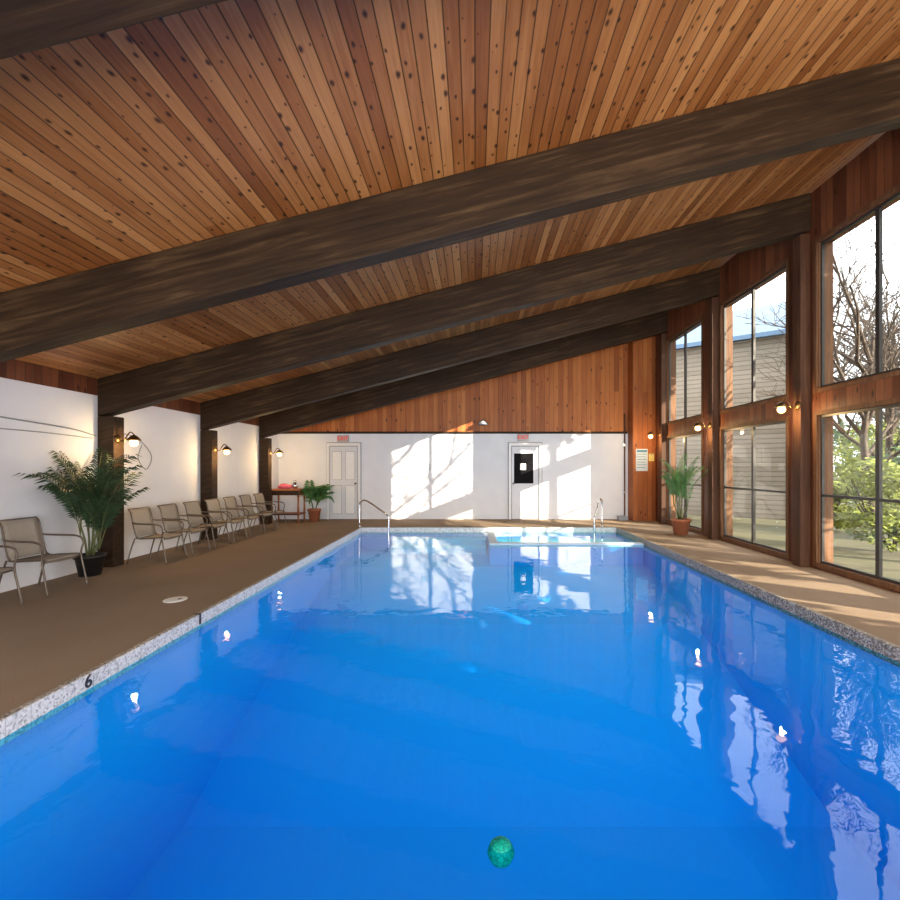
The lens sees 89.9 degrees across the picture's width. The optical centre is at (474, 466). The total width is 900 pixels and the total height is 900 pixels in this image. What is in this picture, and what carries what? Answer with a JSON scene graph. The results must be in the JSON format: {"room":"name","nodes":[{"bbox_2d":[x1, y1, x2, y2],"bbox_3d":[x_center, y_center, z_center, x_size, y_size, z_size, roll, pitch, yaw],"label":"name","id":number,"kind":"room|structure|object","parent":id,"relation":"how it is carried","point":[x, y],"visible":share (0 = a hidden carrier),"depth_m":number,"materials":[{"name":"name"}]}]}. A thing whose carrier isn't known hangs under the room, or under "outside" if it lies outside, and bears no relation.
{"room":"indoor swimming pool","nodes":[
{"label":"indoor swimming pool","id":0,"kind":"room"},
{"bbox_2d":[72,552,106,576],"bbox_3d":[-5.200,1.320,6.080,0.357,0.280,0.357,0,0,0],"label":"pot","id":1,"kind":"object","parent":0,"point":[93,561],"depth_m":5.99,"materials":[{"name":"black plastic"}]},
{"bbox_2d":[0,377,278,592],"bbox_3d":[-5.600,0.335,5.300,0.200,2.750,14.600,0,0,0],"label":"wall","id":2,"kind":"structure","parent":0,"point":[172,437],"depth_m":6.39,"materials":[{"name":"white paint"}]},
{"bbox_2d":[0,416,95,438],"bbox_3d":[-5.480,-0.577,4.501,0.019,0.345,4.002,0,0,0],"label":"cable","id":3,"kind":"object","parent":2,"relation":"attached to","point":[0,416],"visible":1,"depth_m":5.72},
{"bbox_2d":[0,359,258,425],"bbox_3d":[-5.600,-1.163,5.300,0.200,0.245,14.600,0,0,0],"label":"trim","id":4,"kind":"structure","parent":2,"relation":"attached to","point":[13,369],"depth_m":5.99,"materials":[{"name":"red wood"}]},
{"bbox_2d":[124,433,151,469],"bbox_3d":[-5.480,-0.240,7.204,0.014,0.574,0.852,0,0,0],"label":"power cord","id":5,"kind":"object","parent":2,"relation":"attached to","point":[124,433],"visible":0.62,"depth_m":7.44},
{"bbox_2d":[0,0,899,402],"bbox_3d":[-0.150,-2.761,5.450,11.100,3.047,14.900,0,0,0],"label":"ceiling","id":6,"kind":"structure","parent":0,"point":[225,117],"depth_m":3.39,"materials":[{"name":"brown wood"}]},
{"bbox_2d":[0,0,226,59],"bbox_3d":[-0.300,-2.370,1.750,10.400,3.254,0.200,0,0,0],"label":"roof beam","id":7,"kind":"structure","parent":6,"relation":"attached to","point":[26,26],"depth_m":1.78,"materials":[{"name":"brown wood"}]},
{"bbox_2d":[0,58,899,362],"bbox_3d":[-0.300,-2.370,4.200,10.400,3.254,0.200,0,0,0],"label":"roof beam","id":8,"kind":"structure","parent":6,"relation":"attached to","point":[862,102],"depth_m":4.10,"materials":[{"name":"brown wood"}]},
{"bbox_2d":[98,193,810,415],"bbox_3d":[-0.300,-2.370,6.650,10.400,3.254,0.200,0,0,0],"label":"roof beam","id":9,"kind":"structure","parent":6,"relation":"attached to","point":[783,220],"depth_m":6.55,"materials":[{"name":"brown wood"}]},
{"bbox_2d":[200,267,719,429],"bbox_3d":[-0.300,-2.370,9.100,10.400,3.254,0.200,0,0,0],"label":"roof beam","id":10,"kind":"structure","parent":6,"relation":"attached to","point":[705,285],"depth_m":9.00,"materials":[{"name":"brown wood"}]},
{"bbox_2d":[259,310,666,437],"bbox_3d":[-0.300,-2.370,11.550,10.400,3.254,0.200,0,0,0],"label":"roof beam","id":11,"kind":"structure","parent":6,"relation":"attached to","point":[655,324],"depth_m":11.45,"materials":[{"name":"brown wood"}]},
{"bbox_2d":[0,519,899,715],"bbox_3d":[-0.300,1.585,5.300,10.400,0.250,14.600,0,0,0],"label":"floor","id":12,"kind":"structure","parent":0,"point":[46,643],"depth_m":5.28,"materials":[{"name":"brown carpet"}]},
{"bbox_2d":[0,545,23,605],"bbox_3d":[-5.097,1.034,4.500,0.663,0.858,0.544,0,0,0],"label":"patio chair","id":13,"kind":"object","parent":12,"relation":"on","point":[3,570],"visible":1,"depth_m":4.74,"materials":[{"name":"metal"}]},
{"bbox_2d":[0,516,88,597],"bbox_3d":[-5.097,1.034,5.301,0.663,0.858,0.544,0,0,2],"label":"patio chair","id":14,"kind":"object","parent":12,"relation":"on","point":[25,534],"visible":1,"depth_m":5.31,"materials":[{"name":"beige fabric"}]},
{"bbox_2d":[14,446,148,576],"bbox_3d":[-4.936,0.560,5.966,1.067,1.800,1.501,0,0,0],"label":"potted palm","id":15,"kind":"object","parent":12,"relation":"on","point":[84,499],"visible":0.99,"depth_m":6.03,"materials":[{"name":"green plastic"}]},
{"bbox_2d":[98,416,123,566],"bbox_3d":[-5.379,0.360,6.650,0.240,2.200,0.200,0,0,0],"label":"support post","id":16,"kind":"object","parent":12,"relation":"on","point":[112,543],"visible":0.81,"depth_m":6.55,"materials":[{"name":"brown wood"}]},
{"bbox_2d":[114,432,141,446],"bbox_3d":[-5.090,-0.409,6.620,0.335,0.219,0.190,0,0,0],"label":"wall sconce","id":17,"kind":"object","parent":16,"relation":"attached to","point":[133,439],"visible":1,"depth_m":6.59,"materials":[{"name":"white glass"}]},
{"bbox_2d":[126,507,187,563],"bbox_3d":[-4.946,1.047,7.000,0.642,0.830,0.527,0,0,0],"label":"patio chair","id":18,"kind":"object","parent":12,"relation":"on","point":[142,519],"visible":1,"depth_m":7.00,"materials":[{"name":"beige fabric"}]},
{"bbox_2d":[163,596,187,602],"bbox_3d":[-3.290,1.452,4.940,0.230,0.014,0.230,0,0,0],"label":"lid","id":19,"kind":"object","parent":12,"relation":"on","point":[179,598],"visible":1,"depth_m":4.92,"materials":[{"name":"white plastic"}]},
{"bbox_2d":[157,503,210,555],"bbox_3d":[-4.946,1.047,7.640,0.642,0.830,0.527,0,0,0],"label":"patio chair","id":20,"kind":"object","parent":12,"relation":"on","point":[168,511],"visible":0.93,"depth_m":7.65,"materials":[{"name":"beige fabric"}]},
{"bbox_2d":[182,501,230,548],"bbox_3d":[-4.946,1.047,8.280,0.642,0.830,0.527,0,0,0],"label":"patio chair","id":21,"kind":"object","parent":12,"relation":"on","point":[191,507],"visible":0.94,"depth_m":8.29,"materials":[{"name":"beige fabric"}]},
{"bbox_2d":[200,430,217,539],"bbox_3d":[-5.379,0.360,9.100,0.240,2.200,0.200,0,0,0],"label":"support post","id":22,"kind":"object","parent":12,"relation":"on","point":[208,438],"visible":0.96,"depth_m":9.00,"materials":[{"name":"brown wood"}]},
{"bbox_2d":[213,444,231,454],"bbox_3d":[-5.090,-0.359,9.100,0.335,0.219,0.190,0,0,0],"label":"wall sconce","id":23,"kind":"object","parent":22,"relation":"attached to","point":[226,448],"visible":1,"depth_m":9.07,"materials":[{"name":"white glass"}]},
{"bbox_2d":[203,498,247,542],"bbox_3d":[-4.946,1.047,8.920,0.642,0.830,0.527,0,0,0],"label":"patio chair","id":24,"kind":"object","parent":12,"relation":"on","point":[213,505],"visible":0.91,"depth_m":8.94,"materials":[{"name":"beige fabric"}]},
{"bbox_2d":[222,496,262,536],"bbox_3d":[-4.946,1.047,9.560,0.642,0.830,0.527,0,0,0],"label":"patio chair","id":25,"kind":"object","parent":12,"relation":"on","point":[230,502],"visible":0.88,"depth_m":9.59,"materials":[{"name":"beige fabric"}]},
{"bbox_2d":[238,494,275,532],"bbox_3d":[-4.946,1.047,10.200,0.642,0.830,0.527,0,0,0],"label":"patio chair","id":26,"kind":"object","parent":12,"relation":"on","point":[245,499],"visible":0.95,"depth_m":10.23,"materials":[{"name":"beige fabric"}]},
{"bbox_2d":[259,438,271,523],"bbox_3d":[-5.379,0.360,11.550,0.240,2.200,0.200,0,0,0],"label":"support post","id":27,"kind":"object","parent":12,"relation":"on","point":[265,444],"visible":0.95,"depth_m":11.45,"materials":[{"name":"brown wood"}]},
{"bbox_2d":[269,448,282,455],"bbox_3d":[-5.090,-0.379,11.550,0.335,0.219,0.190,0,0,0],"label":"wall sconce","id":28,"kind":"object","parent":27,"relation":"attached to","point":[279,452],"visible":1,"depth_m":11.51,"materials":[{"name":"white glass"}]},
{"bbox_2d":[253,493,286,528],"bbox_3d":[-4.946,1.047,10.840,0.642,0.830,0.527,0,0,0],"label":"patio chair","id":29,"kind":"object","parent":12,"relation":"on","point":[259,497],"visible":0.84,"depth_m":10.88,"materials":[{"name":"beige fabric"}]},
{"bbox_2d":[272,488,305,522],"bbox_3d":[-4.980,1.020,12.000,0.840,0.880,0.560,0,0,0],"label":"console table","id":30,"kind":"object","parent":12,"relation":"on","point":[277,491],"visible":0.7,"depth_m":11.77,"materials":[{"name":"brown wood"}]},
{"bbox_2d":[278,483,291,488],"bbox_3d":[-5.080,0.510,12.002,0.400,0.144,0.237,0,0,0],"label":"cloth bundle","id":31,"kind":"object","parent":30,"relation":"on","point":[281,486],"visible":0.99,"depth_m":11.94,"materials":[{"name":"pink fabric"}]},
{"bbox_2d":[273,512,305,514],"bbox_3d":[-4.980,1.245,12.000,0.760,0.030,0.480,0,0,0],"label":"shelf","id":32,"kind":"object","parent":30,"relation":"attached to","point":[286,513],"depth_m":11.90,"materials":[{"name":"brown wood"}]},
{"bbox_2d":[292,480,297,488],"bbox_3d":[-4.800,0.470,12.000,0.160,0.220,0.158,0,0,0],"label":"water jug","id":33,"kind":"object","parent":30,"relation":"on","point":[294,484],"visible":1,"depth_m":11.95,"materials":[{"name":"silver metal"}]},
{"bbox_2d":[300,480,333,521],"bbox_3d":[-4.269,0.895,12.010,1.052,1.130,1.126,0,0,0],"label":"potted plant","id":34,"kind":"object","parent":12,"relation":"on","point":[318,493],"visible":0.98,"depth_m":11.92,"materials":[{"name":"green plant"}]},
{"bbox_2d":[358,499,389,540],"bbox_3d":[-2.449,1.275,10.853,0.875,0.972,0.090,0,0,19],"label":"pool handrail","id":35,"kind":"object","parent":12,"relation":"on","point":[375,506],"visible":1,"depth_m":10.81,"materials":[{"name":"silver metal"}]},
{"bbox_2d":[0,527,899,899],"bbox_3d":[0.333,2.454,5.700,6.205,2.013,10.290,0,0,0],"label":"swimming pool","id":36,"kind":"object","parent":12,"relation":"in","point":[362,718],"visible":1,"depth_m":4.54,"materials":[{"name":"blue liquid"}]},
{"bbox_2d":[487,836,514,867],"bbox_3d":[0.107,1.590,1.860,0.113,0.099,0.113,0,0,0],"label":"ball","id":37,"kind":"object","parent":36,"relation":"in","point":[500,851],"visible":1,"depth_m":1.83,"materials":[{"name":"teal plastic"}]},
{"bbox_2d":[487,531,643,564],"bbox_3d":[1.835,1.742,9.890,3.090,0.435,1.800,0,0,0],"label":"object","id":38,"kind":"object","parent":36,"relation":"in","point":[501,551],"visible":1,"depth_m":9.00,"materials":[{"name":"blue paint"}]},
{"bbox_2d":[594,498,603,539],"bbox_3d":[2.960,1.255,10.788,0.090,1.013,0.565,0,0,36],"label":"pool handrail","id":39,"kind":"object","parent":12,"relation":"on","point":[599,499],"visible":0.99,"depth_m":10.86,"materials":[{"name":"silver metal"}]},
{"bbox_2d":[617,515,627,520],"bbox_3d":[4.050,1.400,12.350,0.240,0.120,0.200,0,0,0],"label":"box","id":40,"kind":"object","parent":12,"relation":"on","point":[619,517],"visible":1,"depth_m":12.25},
{"bbox_2d":[659,333,666,523],"bbox_3d":[4.824,-0.973,11.550,0.150,4.865,0.170,0,0,0],"label":"support post","id":41,"kind":"object","parent":12,"relation":"on","point":[663,336],"visible":1,"depth_m":11.47,"materials":[{"name":"brown wood"}]},
{"bbox_2d":[647,430,660,438],"bbox_3d":[4.580,-0.839,11.550,0.335,0.219,0.190,0,0,0],"label":"wall sconce","id":42,"kind":"object","parent":41,"relation":"attached to","point":[650,433],"visible":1,"depth_m":11.52,"materials":[{"name":"white glass"}]},
{"bbox_2d":[660,453,707,534],"bbox_3d":[4.396,0.574,9.730,0.888,1.772,1.026,0,0,0],"label":"potted palm","id":43,"kind":"object","parent":12,"relation":"on","point":[680,525],"visible":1,"depth_m":9.64,"materials":[{"name":"plant"}]},
{"bbox_2d":[708,297,718,539],"bbox_3d":[4.824,-0.973,9.100,0.150,4.865,0.170,0,0,0],"label":"support post","id":44,"kind":"object","parent":12,"relation":"on","point":[713,303],"visible":1,"depth_m":9.02,"materials":[{"name":"brown wood"}]},
{"bbox_2d":[693,420,710,430],"bbox_3d":[4.580,-0.839,9.100,0.335,0.219,0.190,0,0,0],"label":"wall sconce","id":45,"kind":"object","parent":44,"relation":"attached to","point":[697,425],"visible":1,"depth_m":9.07,"materials":[{"name":"white glass"}]},
{"bbox_2d":[793,234,809,566],"bbox_3d":[4.824,-0.973,6.650,0.150,4.865,0.170,0,0,0],"label":"support post","id":46,"kind":"object","parent":12,"relation":"on","point":[801,243],"visible":0.99,"depth_m":6.57,"materials":[{"name":"brown wood"}]},
{"bbox_2d":[774,398,800,412],"bbox_3d":[4.580,-0.899,6.620,0.335,0.219,0.190,0,0,0],"label":"wall sconce","id":47,"kind":"object","parent":46,"relation":"attached to","point":[781,406],"visible":1,"depth_m":6.59,"materials":[{"name":"white glass"}]},
{"bbox_2d":[279,343,627,518],"bbox_3d":[-0.300,-1.171,12.700,10.800,5.762,0.200,0,0,0],"label":"wall","id":48,"kind":"structure","parent":0,"point":[467,477],"depth_m":12.60,"materials":[{"name":"white paint"}]},
{"bbox_2d":[337,435,348,441],"bbox_3d":[-3.680,-0.790,12.562,0.320,0.190,0.074,0,0,0],"label":"exit sign","id":49,"kind":"object","parent":48,"relation":"attached to","point":[340,438],"visible":1,"depth_m":12.53,"materials":[{"name":"plastic"}]},
{"bbox_2d":[326,442,360,518],"bbox_3d":[-3.670,0.385,12.543,0.980,2.150,0.115,0,0,0],"label":"door","id":50,"kind":"structure","parent":48,"relation":"in","point":[343,459],"depth_m":12.56,"materials":[{"name":"white paint"}]},
{"bbox_2d":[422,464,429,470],"bbox_3d":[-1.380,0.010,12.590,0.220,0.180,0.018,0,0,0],"label":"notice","id":51,"kind":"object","parent":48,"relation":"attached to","point":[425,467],"visible":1,"depth_m":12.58,"materials":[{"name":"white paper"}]},
{"bbox_2d":[281,432,627,433],"bbox_3d":[-0.610,-0.960,12.585,9.740,0.060,0.030,0,0,0],"label":"trim","id":52,"kind":"structure","parent":48,"relation":"attached to","point":[285,432],"depth_m":12.57,"materials":[{"name":"brown wood"}]},
{"bbox_2d":[478,420,487,425],"bbox_3d":[0.220,-1.240,12.434,0.300,0.160,0.330,0,0,0],"label":"wall lamp","id":53,"kind":"object","parent":48,"relation":"attached to","point":[482,422],"visible":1,"depth_m":12.38,"materials":[{"name":"white glass"}]},
{"bbox_2d":[517,434,528,440],"bbox_3d":[1.340,-0.820,12.562,0.320,0.190,0.074,0,0,0],"label":"exit sign","id":54,"kind":"object","parent":48,"relation":"attached to","point":[520,437],"visible":1,"depth_m":12.53,"materials":[{"name":"plastic"}]},
{"bbox_2d":[508,442,541,518],"bbox_3d":[1.400,0.385,12.543,0.960,2.150,0.115,0,0,0],"label":"door","id":55,"kind":"structure","parent":48,"relation":"in","point":[524,458],"depth_m":12.57,"materials":[{"name":"white paint"}]},
{"bbox_2d":[623,414,625,514],"bbox_3d":[4.180,-0.040,12.572,0.070,2.900,0.055,0,0,0],"label":"pipe","id":56,"kind":"object","parent":48,"relation":"attached to","point":[624,444],"visible":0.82,"depth_m":12.55,"materials":[{"name":"brown metal"}]},
{"bbox_2d":[628,336,655,520],"bbox_3d":[4.590,-1.186,12.400,0.620,5.293,0.400,0,0,0],"label":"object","id":57,"kind":"structure","parent":48,"relation":"attached to","point":[641,353],"depth_m":12.20,"materials":[{"name":"orange wood"}]},
{"bbox_2d":[636,449,647,470],"bbox_3d":[4.520,-0.190,12.192,0.320,0.600,0.014,0,0,0],"label":"notice board","id":58,"kind":"object","parent":57,"relation":"attached to","point":[641,454],"visible":1,"depth_m":12.19,"materials":[{"name":"white paper"}]},
{"bbox_2d":[637,450,646,467],"bbox_3d":[4.520,-0.220,12.186,0.272,0.480,0.002,0,0,0],"label":"print","id":59,"kind":"object","parent":58,"relation":"attached to","point":[641,454],"depth_m":12.19},
{"bbox_2d":[649,454,653,460],"bbox_3d":[4.780,-0.260,12.192,0.140,0.200,0.014,0,0,0],"label":"notice board","id":60,"kind":"object","parent":57,"relation":"attached to","point":[651,456],"visible":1,"depth_m":12.19,"materials":[{"name":"yellow paper"}]},
{"bbox_2d":[670,518,691,534],"bbox_3d":[4.460,1.290,9.750,0.420,0.340,0.420,0,0,0],"label":"pot","id":61,"kind":"object","parent":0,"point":[680,526],"depth_m":9.62,"materials":[{"name":"ceramic"}]},
{"bbox_2d":[656,128,899,592],"bbox_3d":[5.000,-1.142,1.400,0.200,5.704,22.400,0,0,0],"label":"wall","id":62,"kind":"structure","parent":0,"point":[873,172],"depth_m":6.57,"materials":[{"name":"red wood"}]},
{"bbox_2d":[667,315,702,424],"bbox_3d":[4.995,-2.160,10.580,0.230,2.200,1.860,0,0,0],"label":"window","id":63,"kind":"structure","parent":62,"relation":"in","point":[671,345],"depth_m":11.26,"materials":[{"name":"brown metal"}]},
{"bbox_2d":[667,430,702,533],"bbox_3d":[4.995,0.315,10.580,0.230,2.230,1.860,0,0,0],"label":"window","id":64,"kind":"structure","parent":62,"relation":"in","point":[671,442],"depth_m":11.06,"materials":[{"name":"brown metal"}]},
{"bbox_2d":[719,416,789,558],"bbox_3d":[4.995,0.315,8.000,0.230,2.230,1.980,0,0,0],"label":"window","id":65,"kind":"structure","parent":62,"relation":"in","point":[726,487],"depth_m":8.20,"materials":[{"name":"brown metal"}]},
{"bbox_2d":[719,258,789,413],"bbox_3d":[4.995,-2.160,8.000,0.230,2.200,1.980,0,0,0],"label":"window","id":66,"kind":"structure","parent":62,"relation":"in","point":[726,311],"depth_m":8.24,"materials":[{"name":"brown metal"}]},
{"bbox_2d":[813,397,899,590],"bbox_3d":[4.995,0.315,5.515,0.230,2.230,1.950,0,0,0],"label":"window","id":67,"kind":"structure","parent":62,"relation":"in","point":[823,496],"depth_m":6.39,"materials":[{"name":"brown metal"}]},
{"bbox_2d":[813,183,899,393],"bbox_3d":[4.995,-2.160,5.515,0.230,2.200,1.950,0,0,0],"label":"window","id":68,"kind":"structure","parent":62,"relation":"in","point":[823,251],"depth_m":6.39,"materials":[{"name":"brown metal"}]},
{"label":"outside","id":69,"kind":"structure","parent":0,"visible":0},
{"bbox_2d":[676,499,899,580],"bbox_3d":[42.550,1.860,25.000,74.900,0.200,110.000,0,0,0],"label":"lawn","id":70,"kind":"structure","parent":69,"point":[850,552],"depth_m":10.35,"materials":[{"name":"green plant"}]},
{"bbox_2d":[676,302,785,519],"bbox_3d":[7.967,-2.465,21.581,12.600,8.450,8.900,0,0,35],"label":"house","id":71,"kind":"structure","parent":70,"relation":"on","point":[770,439],"depth_m":15.62,"materials":[{"name":"beige"}]},
{"bbox_2d":[735,225,899,535],"bbox_3d":[9.263,-2.353,10.732,5.419,8.276,5.949,0,0,32],"label":"bare tree","id":72,"kind":"object","parent":70,"relation":"on","point":[867,416],"visible":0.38,"depth_m":10.64,"materials":[{"name":"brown plant"}]},
{"bbox_2d":[748,233,899,529],"bbox_3d":[11.676,-2.811,12.655,6.022,9.196,6.610,0,0,-16],"label":"bare tree","id":73,"kind":"object","parent":70,"relation":"on","point":[889,441],"visible":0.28,"depth_m":12.90,"materials":[{"name":"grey plant"}]},
{"bbox_2d":[780,219,899,459],"bbox_3d":[21.565,-7.795,27.489,12.342,19.224,12.251,0,0,-19],"label":"bare tree","id":74,"kind":"object","parent":70,"relation":"on","point":[885,277],"visible":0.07,"depth_m":26.51,"materials":[{"name":"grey plant"}]},
{"bbox_2d":[833,481,860,529],"bbox_3d":[9.704,1.045,12.594,1.567,1.448,1.484,0,0,0],"label":"shrub","id":75,"kind":"object","parent":70,"relation":"on","point":[838,489],"visible":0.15,"depth_m":12.17,"materials":[{"name":"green plant"}]},
{"bbox_2d":[833,422,899,501],"bbox_3d":[12.915,0.109,14.508,3.885,3.322,2.912,0,0,-14],"label":"shrub","id":76,"kind":"object","parent":70,"relation":"on","point":[852,459],"visible":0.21,"depth_m":14.35,"materials":[{"name":"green plant"}]},
{"bbox_2d":[833,274,899,506],"bbox_3d":[15.804,-3.268,17.280,6.624,10.116,7.271,0,0,-16],"label":"bare tree","id":77,"kind":"object","parent":70,"relation":"on","point":[834,420],"visible":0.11,"depth_m":17.82,"materials":[{"name":"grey plant"}]},
{"bbox_2d":[833,413,899,501],"bbox_3d":[16.614,-0.260,18.848,4.018,4.036,3.985,0,0,0],"label":"shrub","id":78,"kind":"object","parent":70,"relation":"on","point":[841,423],"visible":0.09,"depth_m":19.47,"materials":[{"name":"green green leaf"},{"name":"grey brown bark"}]},
{"bbox_2d":[833,254,899,433],"bbox_3d":[18.842,-4.610,19.941,8.228,12.816,8.168,0,0,-4],"label":"bare tree","id":79,"kind":"object","parent":70,"relation":"on","point":[887,254],"visible":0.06,"depth_m":20.65,"materials":[{"name":"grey plant"}]},
{"bbox_2d":[833,293,899,434],"bbox_3d":[13.023,-1.863,12.157,5.401,7.282,5.776,0,0,0],"label":"bare tree","id":80,"kind":"object","parent":70,"relation":"on","point":[892,293],"visible":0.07,"depth_m":13.66,"materials":[{"name":"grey plant"}]},
{"bbox_2d":[833,415,899,467],"bbox_3d":[20.651,-0.474,22.965,5.179,4.507,3.717,0,0,37],"label":"shrub","id":81,"kind":"object","parent":70,"relation":"on","point":[851,415],"visible":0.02,"depth_m":23.32,"materials":[{"name":"green plant"}]},
{"bbox_2d":[836,457,899,551],"bbox_3d":[8.643,0.783,9.235,1.885,1.973,1.731,0,0,0],"label":"shrub","id":82,"kind":"object","parent":70,"relation":"on","point":[889,482],"visible":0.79,"depth_m":9.24,"materials":[{"name":"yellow plant"}]},
{"bbox_2d":[839,282,898,425],"bbox_3d":[30.647,-6.924,32.697,12.558,17.472,11.441,0,0,-38],"label":"bare tree","id":83,"kind":"object","parent":70,"relation":"on","point":[893,282],"visible":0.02,"depth_m":33.58,"materials":[{"name":"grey plant"}]},
{"bbox_2d":[846,442,899,535],"bbox_3d":[10.282,0.595,10.922,1.572,2.347,1.733,0,0,0],"label":"shrub","id":84,"kind":"object","parent":70,"relation":"on","point":[897,459],"visible":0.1,"depth_m":10.89,"materials":[{"name":"yellow green leaf"},{"name":"grey brown bark"}]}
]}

